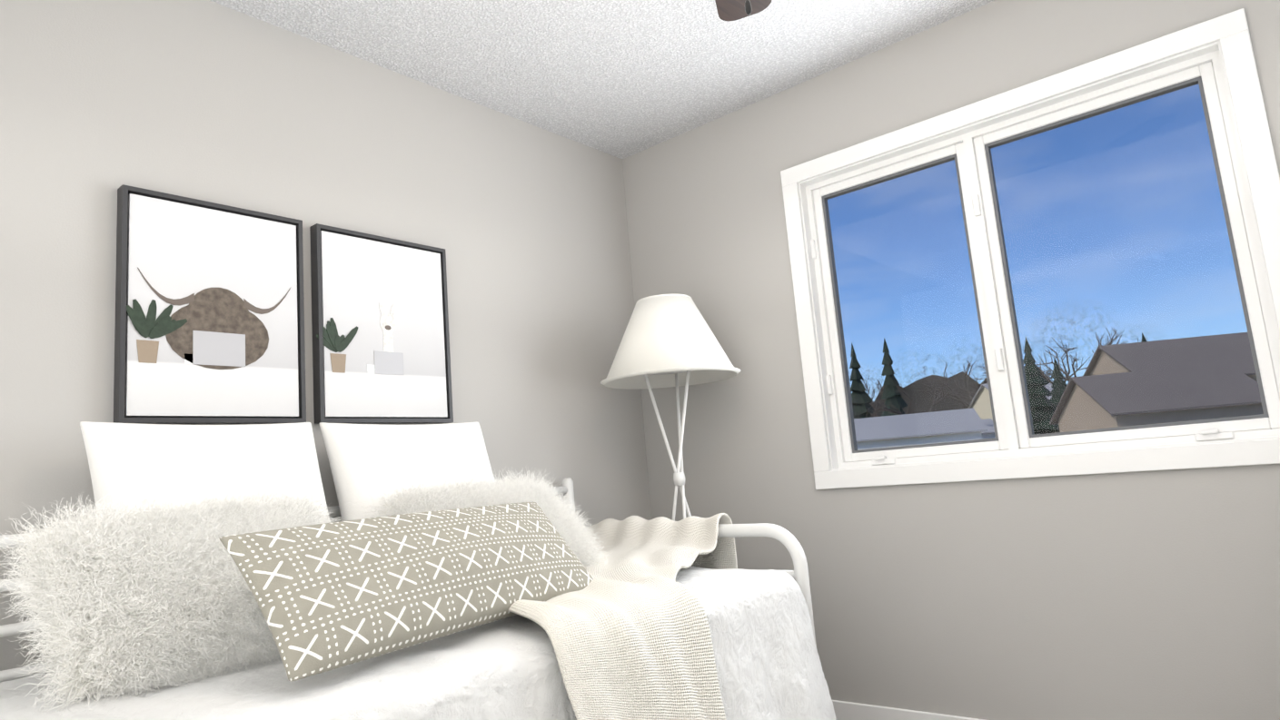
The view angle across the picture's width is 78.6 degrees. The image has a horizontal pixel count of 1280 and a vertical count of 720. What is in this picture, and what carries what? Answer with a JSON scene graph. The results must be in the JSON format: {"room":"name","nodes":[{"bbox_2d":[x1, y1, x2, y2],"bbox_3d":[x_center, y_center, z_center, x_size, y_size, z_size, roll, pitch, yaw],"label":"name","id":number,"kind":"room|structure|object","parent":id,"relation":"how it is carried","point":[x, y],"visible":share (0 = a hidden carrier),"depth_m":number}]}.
{"room":"bedroom","nodes":[
{"label":"bedroom","id":0,"kind":"room"},
{"bbox_2d":[0,0,651,671],"bbox_3d":[-1.027,0.172,2.411,0.150,2.440,3.050,-12,-11,39],"label":"wall","id":1,"kind":"structure","parent":0,"point":[520,222],"depth_m":2.42},
{"bbox_2d":[113,184,306,424],"bbox_3d":[-1.170,-0.132,2.162,0.041,0.615,0.475,-12,-11,39],"label":"framed picture","id":2,"kind":"object","parent":1,"relation":"attached to","point":[209,329],"visible":1,"depth_m":2.12},
{"bbox_2d":[309,223,453,424],"bbox_3d":[-0.837,-0.101,2.554,0.041,0.615,0.483,-12,-11,39],"label":"framed picture","id":3,"kind":"object","parent":1,"relation":"attached to","point":[381,337],"visible":1,"depth_m":2.52},
{"bbox_2d":[209,0,995,158],"bbox_3d":[0.105,-1.332,1.569,3.400,0.100,3.350,-12,-11,39],"label":"ceiling","id":4,"kind":"structure","parent":0,"point":[621,79],"depth_m":2.75},
{"bbox_2d":[714,0,771,21],"bbox_3d":[0.105,-0.984,1.597,1.343,0.580,1.352,-12,-11,39],"label":"ceiling fan","id":5,"kind":"object","parent":4,"relation":"hanging from","point":[730,10],"visible":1,"depth_m":2.24},
{"bbox_2d":[622,0,1279,719],"bbox_3d":[1.240,0.016,2.603,3.400,2.440,0.150,-12,-11,39],"label":"wall","id":6,"kind":"structure","parent":0,"point":[1138,596],"depth_m":2.65},
{"bbox_2d":[832,700,984,719],"bbox_3d":[1.282,1.169,2.369,3.100,0.090,0.015,-12,-11,39],"label":"baseboard","id":7,"kind":"structure","parent":6,"relation":"attached to","point":[843,710],"depth_m":2.72},
{"bbox_2d":[780,8,1279,489],"bbox_3d":[1.218,-0.245,2.612,1.485,1.260,0.136,-12,-11,39],"label":"window","id":8,"kind":"structure","parent":6,"relation":"in","point":[1216,54],"depth_m":2.54},
{"bbox_2d":[821,76,1269,453],"bbox_3d":[1.237,-0.243,2.635,1.237,1.012,0.029,-12,-11,39],"label":"window frame","id":9,"kind":"structure","parent":8,"relation":"attached to","point":[1023,135],"depth_m":2.62},
{"bbox_3d":[0.309,1.172,1.200,3.400,0.100,3.350,-12,-11,39],"label":"floor","id":10,"kind":"structure","parent":0,"visible":0},
{"bbox_2d":[0,421,835,719],"bbox_3d":[-0.460,0.686,1.882,1.167,1.181,2.119,-12,-11,39],"label":"daybed","id":11,"kind":"object","parent":10,"relation":"on","point":[225,572],"visible":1,"depth_m":1.58},
{"bbox_2d":[600,294,740,521],"bbox_3d":[0.160,0.570,2.989,0.550,1.636,0.550,-12,-11,39],"label":"floor lamp","id":12,"kind":"object","parent":10,"relation":"on","point":[669,341],"visible":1,"depth_m":2.96},
{"bbox_3d":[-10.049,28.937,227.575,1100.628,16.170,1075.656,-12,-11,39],"label":"lawn","id":13,"kind":"structure","parent":0,"visible":0},
{"bbox_2d":[869,366,1052,416],"bbox_3d":[67.397,10.308,172.975,150.382,15.974,139.255,-12,-11,39],"label":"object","id":14,"kind":"structure","parent":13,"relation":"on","point":[919,408],"depth_m":173.16},
{"bbox_2d":[854,327,1138,418],"bbox_3d":[37.378,4.125,97.446,48.033,16.487,83.742,-12,-11,39],"label":"bare trees","id":15,"kind":"object","parent":13,"relation":"on","point":[967,391],"depth_m":91.85},
{"bbox_2d":[848,298,1167,416],"bbox_3d":[37.973,1.869,98.517,45.065,13.816,83.773,-12,-11,39],"label":"branches","id":16,"kind":"object","parent":15,"relation":"attached to","point":[984,363],"depth_m":89.26},
{"bbox_2d":[849,332,1146,434],"bbox_3d":[28.352,1.640,71.132,31.186,13.056,29.320,-12,-11,39],"label":"pine trees","id":17,"kind":"object","parent":13,"relation":"on","point":[1037,407],"depth_m":67.42},
{"bbox_2d":[853,332,1270,450],"bbox_3d":[21.447,5.756,72.523,68.968,11.160,90.048,-12,-11,39],"label":"houses","id":18,"kind":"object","parent":13,"relation":"on","point":[1212,362],"depth_m":43.12}
]}

